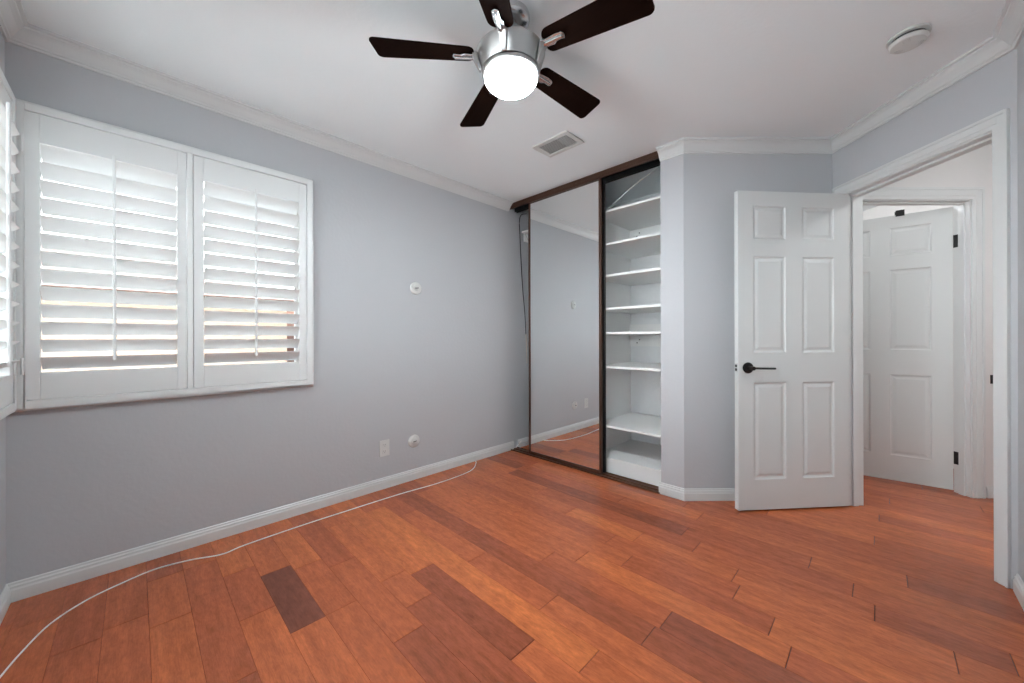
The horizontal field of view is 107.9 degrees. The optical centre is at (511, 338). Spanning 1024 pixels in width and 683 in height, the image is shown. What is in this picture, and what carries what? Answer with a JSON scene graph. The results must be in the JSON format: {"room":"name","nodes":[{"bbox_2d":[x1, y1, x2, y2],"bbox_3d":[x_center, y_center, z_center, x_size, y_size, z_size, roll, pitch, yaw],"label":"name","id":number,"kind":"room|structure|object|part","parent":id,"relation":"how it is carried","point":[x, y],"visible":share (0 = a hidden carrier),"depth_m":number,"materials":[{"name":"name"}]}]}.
{"room":"empty bedroom","nodes":[
{"label":"empty bedroom","id":0,"kind":"room"},
{"bbox_2d":[0,32,5,593],"bbox_3d":[-1.061,-0.109,0.404,3.162,2.440,0.150,0,0,45],"label":"wall","id":1,"kind":"structure","parent":0,"point":[2,42],"depth_m":1.54,"materials":[{"name":"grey paint"}]},
{"bbox_2d":[0,584,10,624],"bbox_3d":[-1.043,1.071,0.504,3.042,0.080,0.014,0,0,45],"label":"baseboard","id":2,"kind":"structure","parent":1,"relation":"attached to","point":[5,596],"depth_m":1.51,"materials":[{"name":"white wood"}]},
{"bbox_2d":[0,68,19,419],"bbox_3d":[-1.063,-0.356,0.539,2.893,1.331,0.092,0,0,45],"label":"plantation shutter","id":3,"kind":"object","parent":1,"relation":"attached to","point":[8,130],"visible":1,"depth_m":1.42,"materials":[{"name":"white paint"}]},
{"bbox_3d":[-1.863,-0.354,1.326,0.555,1.236,0.028,0,0,45],"label":"panel","id":4,"kind":"part","parent":3,"relation":"part of","materials":[{"name":"white wood"}]},
{"bbox_3d":[-1.832,-0.378,1.357,0.012,0.962,0.010,0,0,45],"label":"tilt rod","id":5,"kind":"part","parent":3,"relation":"part of","materials":[{"name":"white wood"}]},
{"bbox_2d":[0,0,27,40],"bbox_3d":[-1.030,-1.291,0.524,3.042,0.076,0.070,0,0,45],"label":"crown molding","id":6,"kind":"structure","parent":1,"relation":"attached to","point":[13,18],"depth_m":1.50,"materials":[{"name":"white wood"}]},
{"bbox_2d":[5,41,528,583],"bbox_3d":[-0.882,-0.110,2.938,0.150,2.440,4.004,0,0,45],"label":"wall","id":7,"kind":"structure","parent":0,"point":[446,364],"depth_m":2.46,"materials":[{"name":"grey paint"}]},
{"bbox_2d":[15,98,313,411],"bbox_3d":[-1.691,-0.354,1.980,0.083,1.331,1.187,0,0,45],"label":"plantation shutter","id":8,"kind":"object","parent":7,"relation":"attached to","point":[73,149],"visible":0.95,"depth_m":1.86,"materials":[{"name":"white paint"}]},
{"bbox_3d":[-1.901,-0.354,1.779,0.028,1.236,0.525,0,0,45],"label":"panel","id":9,"kind":"part","parent":8,"relation":"part of","materials":[{"name":"white paint"}]},
{"bbox_3d":[-1.867,-0.378,1.751,0.010,0.962,0.012,0,0,45],"label":"tilt rod","id":10,"kind":"part","parent":8,"relation":"part of","materials":[{"name":"white paint"}]},
{"bbox_3d":[-1.706,-0.354,1.975,0.035,1.239,0.024,0,0,45],"label":"post","id":11,"kind":"part","parent":8,"relation":"part of","materials":[{"name":"white paint"}]},
{"bbox_3d":[-1.504,-0.355,2.180,0.028,1.236,0.548,0,0,45],"label":"panel","id":12,"kind":"part","parent":8,"relation":"part of","materials":[{"name":"white paint"}]},
{"bbox_3d":[-1.474,-0.379,2.148,0.010,0.962,0.012,0,0,45],"label":"tilt rod","id":13,"kind":"part","parent":8,"relation":"part of","materials":[{"name":"white paint"}]},
{"bbox_2d":[186,239,297,361],"bbox_3d":[-1.786,-0.353,2.055,0.070,1.245,1.150,0,0,45],"label":"window","id":14,"kind":"structure","parent":7,"relation":"in","point":[295,337],"depth_m":2.43,"materials":[{"name":"white plastic"}]},
{"bbox_2d":[6,23,512,210],"bbox_3d":[-1.061,-1.291,2.605,0.070,0.076,2.983,0,0,45],"label":"crown molding","id":15,"kind":"structure","parent":7,"relation":"attached to","point":[31,37],"depth_m":2.04,"materials":[{"name":"white wood"}]},
{"bbox_2d":[8,441,513,602],"bbox_3d":[-1.053,1.071,2.647,0.014,0.080,3.046,0,0,45],"label":"baseboard","id":16,"kind":"structure","parent":7,"relation":"attached to","point":[52,580],"depth_m":2.04,"materials":[{"name":"white wood"}]},
{"bbox_2d":[379,439,388,456],"bbox_3d":[-0.944,0.814,2.761,0.008,0.120,0.077,0,0,45],"label":"wall outlet","id":17,"kind":"object","parent":7,"relation":"attached to","point":[384,444],"visible":1,"depth_m":2.75,"materials":[{"name":"white plastic"}]},
{"bbox_2d":[408,435,419,447],"bbox_3d":[-0.767,0.809,2.931,0.020,0.100,0.100,0,0,45],"label":"round cover plate","id":18,"kind":"object","parent":7,"relation":"attached to","point":[413,441],"visible":1,"depth_m":2.92,"materials":[{"name":"white plastic"}]},
{"bbox_2d":[410,282,420,294],"bbox_3d":[-0.756,-0.396,2.946,0.020,0.100,0.100,0,0,45],"label":"round cover plate","id":19,"kind":"object","parent":7,"relation":"attached to","point":[415,287],"visible":1,"depth_m":2.94,"materials":[{"name":"white plastic"}]},
{"bbox_2d":[519,213,526,333],"bbox_3d":[0.114,-0.669,3.831,0.008,1.254,0.114,0,0,45],"label":"hanging cable","id":20,"kind":"object","parent":7,"relation":"hanging from","point":[525,213],"visible":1,"depth_m":3.82,"materials":[{"name":"black rubber"}]},
{"bbox_2d":[518,437,528,446],"bbox_3d":[0.290,1.067,4.003,0.014,0.080,0.646,0,0,45],"label":"baseboard","id":21,"kind":"structure","parent":7,"relation":"attached to","point":[522,443],"depth_m":3.82,"materials":[{"name":"white wood"}]},
{"bbox_2d":[0,445,1023,682],"bbox_3d":[2.011,1.163,1.901,5.619,0.120,6.496,0,0,45],"label":"floor","id":22,"kind":"structure","parent":0,"point":[516,567],"depth_m":1.59,"materials":[{"name":"brown wood"}]},
{"bbox_2d":[0,461,476,677],"bbox_3d":[-1.108,1.106,2.328,0.441,0.008,2.576,0,0,33],"label":"cable","id":23,"kind":"object","parent":22,"relation":"on","point":[43,629],"visible":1,"depth_m":1.82,"materials":[{"name":"white plastic"}]},
{"bbox_2d":[511,447,659,493],"bbox_3d":[0.550,1.101,3.207,1.500,0.012,0.106,0,0,45],"label":"floor track","id":24,"kind":"object","parent":22,"relation":"on","point":[649,487],"visible":0.69,"depth_m":2.95,"materials":[{"name":"brown metal"}]},
{"bbox_2d":[528,178,602,473],"bbox_3d":[0.442,-0.097,3.266,0.782,2.379,0.022,0,0,45],"label":"mirror door","id":25,"kind":"structure","parent":24,"relation":"on","point":[565,227],"depth_m":3.22,"materials":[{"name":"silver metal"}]},
{"bbox_2d":[602,180,605,472],"bbox_3d":[0.490,-0.097,3.294,0.753,2.379,0.022,0,0,45],"label":"door frame","id":26,"kind":"structure","parent":24,"relation":"on","point":[603,181],"depth_m":3.03,"materials":[{"name":"black metal"}]},
{"bbox_2d":[606,196,660,485],"bbox_3d":[1.146,0.023,3.153,0.669,2.165,0.642,0,0,45],"label":"closet shelving","id":27,"kind":"object","parent":22,"relation":"on","point":[633,230],"visible":0.36,"depth_m":3.30,"materials":[{"name":"white wood"}]},
{"bbox_3d":[0.914,0.023,3.382,0.018,2.165,0.642,0,0,45],"label":"panel","id":28,"kind":"part","parent":27,"relation":"part of","materials":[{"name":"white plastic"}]},
{"bbox_3d":[1.149,0.984,3.152,0.635,0.018,0.642,0,0,45],"label":"shelf","id":29,"kind":"part","parent":27,"relation":"part of","materials":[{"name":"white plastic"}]},
{"bbox_3d":[1.148,0.724,3.152,0.635,0.019,0.642,0,0,45],"label":"shelf","id":30,"kind":"part","parent":27,"relation":"part of","materials":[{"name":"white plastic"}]},
{"bbox_3d":[1.147,0.236,3.152,0.635,0.019,0.642,0,0,45],"label":"shelf","id":31,"kind":"part","parent":27,"relation":"part of","materials":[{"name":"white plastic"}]},
{"bbox_3d":[1.146,-0.043,3.152,0.635,0.019,0.642,0,0,45],"label":"shelf","id":32,"kind":"part","parent":27,"relation":"part of","materials":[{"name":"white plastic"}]},
{"bbox_3d":[1.146,-0.243,3.152,0.635,0.019,0.642,0,0,45],"label":"shelf","id":33,"kind":"part","parent":27,"relation":"part of","materials":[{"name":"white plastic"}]},
{"bbox_3d":[1.145,-0.514,3.152,0.635,0.019,0.642,0,0,45],"label":"shelf","id":34,"kind":"part","parent":27,"relation":"part of","materials":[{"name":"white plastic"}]},
{"bbox_3d":[1.144,-0.774,3.152,0.635,0.019,0.642,0,0,45],"label":"shelf","id":35,"kind":"part","parent":27,"relation":"part of","materials":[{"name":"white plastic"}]},
{"bbox_3d":[1.144,-1.045,3.152,0.635,0.019,0.642,0,0,45],"label":"shelf","id":36,"kind":"part","parent":27,"relation":"part of","materials":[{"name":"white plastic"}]},
{"bbox_3d":[0.932,1.050,2.933,0.635,0.112,0.016,0,0,45],"label":"kick plate","id":37,"kind":"part","parent":27,"relation":"part of","materials":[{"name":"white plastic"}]},
{"bbox_2d":[21,0,1004,210],"bbox_3d":[1.965,-1.387,1.896,5.669,0.100,6.534,0,0,45],"label":"ceiling","id":38,"kind":"structure","parent":0,"point":[686,68],"depth_m":1.83,"materials":[{"name":"white paint"}]},
{"bbox_2d":[369,0,654,126],"bbox_3d":[0.022,-1.176,1.562,1.073,0.312,1.044,0,0,45],"label":"ceiling fan","id":39,"kind":"object","parent":38,"relation":"hanging from","point":[510,57],"visible":1,"depth_m":1.46,"materials":[{"name":"brown wood"}]},
{"bbox_3d":[-0.354,-1.161,1.497,0.401,0.031,0.133,0,0,-3],"label":"blade","id":40,"kind":"part","parent":39,"relation":"part of","materials":[{"name":"brown wood"}]},
{"bbox_3d":[-0.144,-1.128,1.526,0.038,0.074,0.036,0,0,-6],"label":"blade arm","id":41,"kind":"part","parent":39,"relation":"part of","materials":[{"name":"silver metal"}]},
{"bbox_3d":[-0.153,-1.161,1.859,0.133,0.031,0.401,0,0,-21],"label":"blade","id":42,"kind":"part","parent":39,"relation":"part of","materials":[{"name":"brown wood"}]},
{"bbox_3d":[-0.072,-1.162,1.194,0.133,0.031,0.401,0,0,15],"label":"blade","id":43,"kind":"part","parent":39,"relation":"part of","materials":[{"name":"brown wood"}]},
{"bbox_3d":[-0.035,-1.129,1.402,0.036,0.074,0.038,0,0,12],"label":"blade arm","id":44,"kind":"part","parent":39,"relation":"part of","materials":[{"name":"silver metal"}]},
{"bbox_3d":[-0.004,-1.048,1.539,0.218,0.056,0.218,0,0,45],"label":"light globe","id":45,"kind":"part","parent":39,"relation":"part of","materials":[{"name":"white glass"}]},
{"bbox_3d":[0.117,-1.129,1.468,0.038,0.074,0.036,0,0,30],"label":"blade arm","id":46,"kind":"part","parent":39,"relation":"part of","materials":[{"name":"silver metal"}]},
{"bbox_3d":[0.266,-1.163,1.769,0.138,0.031,0.406,0,0,45],"label":"blade","id":47,"kind":"part","parent":39,"relation":"part of","materials":[{"name":"brown wood"}]},
{"bbox_3d":[0.303,-1.163,1.368,0.401,0.031,0.133,0,0,33],"label":"blade","id":48,"kind":"part","parent":39,"relation":"part of","materials":[{"name":"brown wood"}]},
{"bbox_2d":[532,130,583,157],"bbox_3d":[0.314,-1.327,2.559,0.304,0.011,0.206,0,0,45],"label":"ceiling vent","id":49,"kind":"object","parent":38,"relation":"in","point":[565,140],"visible":1,"depth_m":2.55,"materials":[{"name":"white plastic"}]},
{"bbox_2d":[510,151,659,212],"bbox_3d":[0.542,-1.300,3.205,1.500,0.066,0.108,0,0,45],"label":"ceiling track","id":50,"kind":"object","parent":38,"relation":"attached to","point":[649,161],"visible":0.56,"depth_m":2.96,"materials":[{"name":"brown metal"}]},
{"bbox_2d":[608,166,659,209],"bbox_3d":[0.966,-1.197,3.005,0.476,0.276,0.023,0,0,39],"label":"cord","id":51,"kind":"object","parent":38,"relation":"hanging from","point":[659,166],"visible":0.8,"depth_m":2.99,"materials":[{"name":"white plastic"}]},
{"bbox_2d":[886,23,931,53],"bbox_3d":[1.751,-1.315,1.647,0.140,0.042,0.140,0,0,45],"label":"smoke detector","id":52,"kind":"object","parent":38,"relation":"attached to","point":[907,39],"visible":1,"depth_m":1.62,"materials":[{"name":"white plastic"}]},
{"bbox_2d":[606,192,660,444],"bbox_3d":[1.096,-0.115,3.727,1.554,2.440,0.100,0,0,45],"label":"wall","id":53,"kind":"structure","parent":0,"point":[645,385],"depth_m":3.50,"materials":[{"name":"paint"}]},
{"bbox_2d":[522,230,527,242],"bbox_3d":[0.609,-1.030,3.728,0.860,0.136,0.579,0,0,45],"label":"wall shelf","id":54,"kind":"object","parent":53,"relation":"attached to","point":[525,232],"visible":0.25,"depth_m":3.84,"materials":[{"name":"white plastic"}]},
{"bbox_2d":[660,154,683,487],"bbox_3d":[1.157,-0.115,2.642,0.158,2.440,0.116,0,0,45],"label":"wall","id":55,"kind":"structure","parent":0,"point":[671,170],"depth_m":2.60,"materials":[{"name":"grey paint"}]},
{"bbox_2d":[656,137,683,161],"bbox_3d":[1.099,-1.297,2.566,0.188,0.076,0.070,0,0,45],"label":"crown molding","id":56,"kind":"structure","parent":55,"relation":"attached to","point":[675,148],"depth_m":2.57,"materials":[{"name":"white wood"}]},
{"bbox_2d":[659,482,683,500],"bbox_3d":[1.112,1.065,2.598,0.176,0.080,0.014,0,0,45],"label":"baseboard","id":57,"kind":"structure","parent":55,"relation":"attached to","point":[665,489],"depth_m":2.59,"materials":[{"name":"white wood"}]},
{"bbox_2d":[683,144,993,487],"bbox_3d":[2.447,-0.118,2.609,2.550,2.440,0.115,0,0,0],"label":"wall","id":58,"kind":"structure","parent":0,"point":[710,181],"depth_m":2.55,"materials":[{"name":"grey paint"}]},
{"bbox_2d":[684,488,734,500],"bbox_3d":[1.683,1.064,2.541,1.026,0.080,0.014,0,0,0],"label":"baseboard","id":59,"kind":"structure","parent":58,"relation":"attached to","point":[690,494],"depth_m":2.53,"materials":[{"name":"white wood"}]},
{"bbox_2d":[683,137,831,153],"bbox_3d":[1.665,-1.298,2.513,1.049,0.076,0.070,0,0,0],"label":"crown molding","id":60,"kind":"structure","parent":58,"relation":"attached to","point":[692,145],"depth_m":2.51,"materials":[{"name":"white wood"}]},
{"bbox_2d":[863,207,958,489],"bbox_3d":[2.875,0.074,2.889,0.785,2.030,0.090,0,0,39],"label":"door","id":61,"kind":"structure","parent":58,"relation":"in","point":[908,258],"depth_m":2.81,"materials":[{"name":"white paint"}]},
{"bbox_2d":[895,209,904,216],"bbox_3d":[2.963,-0.952,2.851,0.048,0.046,0.042,0,0,39],"label":"hook","id":62,"kind":"object","parent":61,"relation":"attached to","point":[898,212],"visible":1,"depth_m":2.83,"materials":[{"name":"black metal"}]},
{"bbox_2d":[863,187,985,498],"bbox_3d":[2.789,0.033,2.613,0.922,2.137,0.113,0,0,0],"label":"door frame","id":63,"kind":"structure","parent":58,"relation":"attached to","point":[976,195],"depth_m":2.57,"materials":[{"name":"white wood"}]},
{"bbox_2d":[986,486,993,497],"bbox_3d":[3.499,1.059,2.570,0.453,0.080,0.014,0,0,0],"label":"baseboard","id":64,"kind":"structure","parent":58,"relation":"attached to","point":[989,489],"depth_m":2.56,"materials":[{"name":"white wood"}]},
{"bbox_2d":[863,206,953,468],"bbox_3d":[3.773,-0.121,2.509,0.100,2.440,3.700,0,0,0],"label":"wall","id":65,"kind":"structure","parent":0,"point":[879,211],"depth_m":3.54,"materials":[{"name":"white paint"}]},
{"bbox_2d":[832,48,1017,588],"bbox_3d":[2.255,-0.118,2.085,0.120,2.440,0.930,0,0,0],"label":"wall","id":66,"kind":"structure","parent":0,"point":[991,89],"depth_m":1.79,"materials":[{"name":"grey paint"}]},
{"bbox_2d":[734,190,848,510],"bbox_3d":[1.814,0.076,2.411,0.775,2.030,0.145,0,0,-5],"label":"door","id":67,"kind":"structure","parent":66,"relation":"in","point":[791,249],"depth_m":2.39,"materials":[{"name":"white paint"}]},
{"bbox_3d":[1.499,0.187,2.345,0.070,0.070,0.045,0,0,-5],"label":"handle","id":68,"kind":"part","parent":67,"relation":"part of","materials":[{"name":"black metal"}]},
{"bbox_3d":[1.569,0.187,2.330,0.163,0.025,0.025,0,0,-5],"label":"lever","id":69,"kind":"part","parent":67,"relation":"part of","materials":[{"name":"black metal"}]},
{"bbox_2d":[832,108,1010,587],"bbox_3d":[2.247,0.044,2.088,0.138,2.120,0.890,0,0,0],"label":"door frame","id":70,"kind":"structure","parent":66,"relation":"attached to","point":[998,122],"depth_m":1.69,"materials":[{"name":"white wood"}]},
{"bbox_2d":[831,36,1015,153],"bbox_3d":[2.157,-1.299,2.085,0.070,0.076,0.930,0,0,0],"label":"crown molding","id":71,"kind":"structure","parent":66,"relation":"attached to","point":[991,49],"depth_m":1.94,"materials":[{"name":"white wood"}]},
{"bbox_2d":[1017,34,1023,581],"bbox_3d":[1.174,-0.115,0.500,0.120,2.440,3.132,0,0,45],"label":"wall","id":72,"kind":"structure","parent":0,"point":[1020,49],"depth_m":1.58,"materials":[{"name":"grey paint"}]},
{"bbox_2d":[992,0,1023,47],"bbox_3d":[1.086,-1.297,0.549,0.070,0.076,3.082,0,0,45],"label":"crown molding","id":73,"kind":"structure","parent":72,"relation":"attached to","point":[1009,28],"depth_m":1.54,"materials":[{"name":"white wood"}]},
{"bbox_2d":[1013,573,1023,609],"bbox_3d":[1.112,1.065,0.530,0.014,0.080,3.082,0,0,45],"label":"baseboard","id":74,"kind":"structure","parent":72,"relation":"attached to","point":[1018,584],"depth_m":1.57,"materials":[{"name":"white wood"}]},
{"label":"outside","id":75,"kind":"structure","parent":0,"visible":0},
{"bbox_3d":[0.010,4.058,0.000,80.000,0.100,80.000,0,0,45],"label":"ground","id":76,"kind":"structure","parent":75,"visible":0},
{"bbox_2d":[41,244,293,371],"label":"window","id":77,"kind":"structure","parent":76,"relation":"on","point":[148,352],"depth_m":6.81,"materials":[{"name":"beige paint"}]},
{"bbox_2d":[287,311,293,361],"bbox_3d":[-2.822,0.846,12.784,6.700,6.340,8.500,0,0,45],"label":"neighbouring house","id":78,"kind":"structure","parent":76,"relation":"on","point":[288,312],"depth_m":10.93,"materials":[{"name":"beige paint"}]}
]}

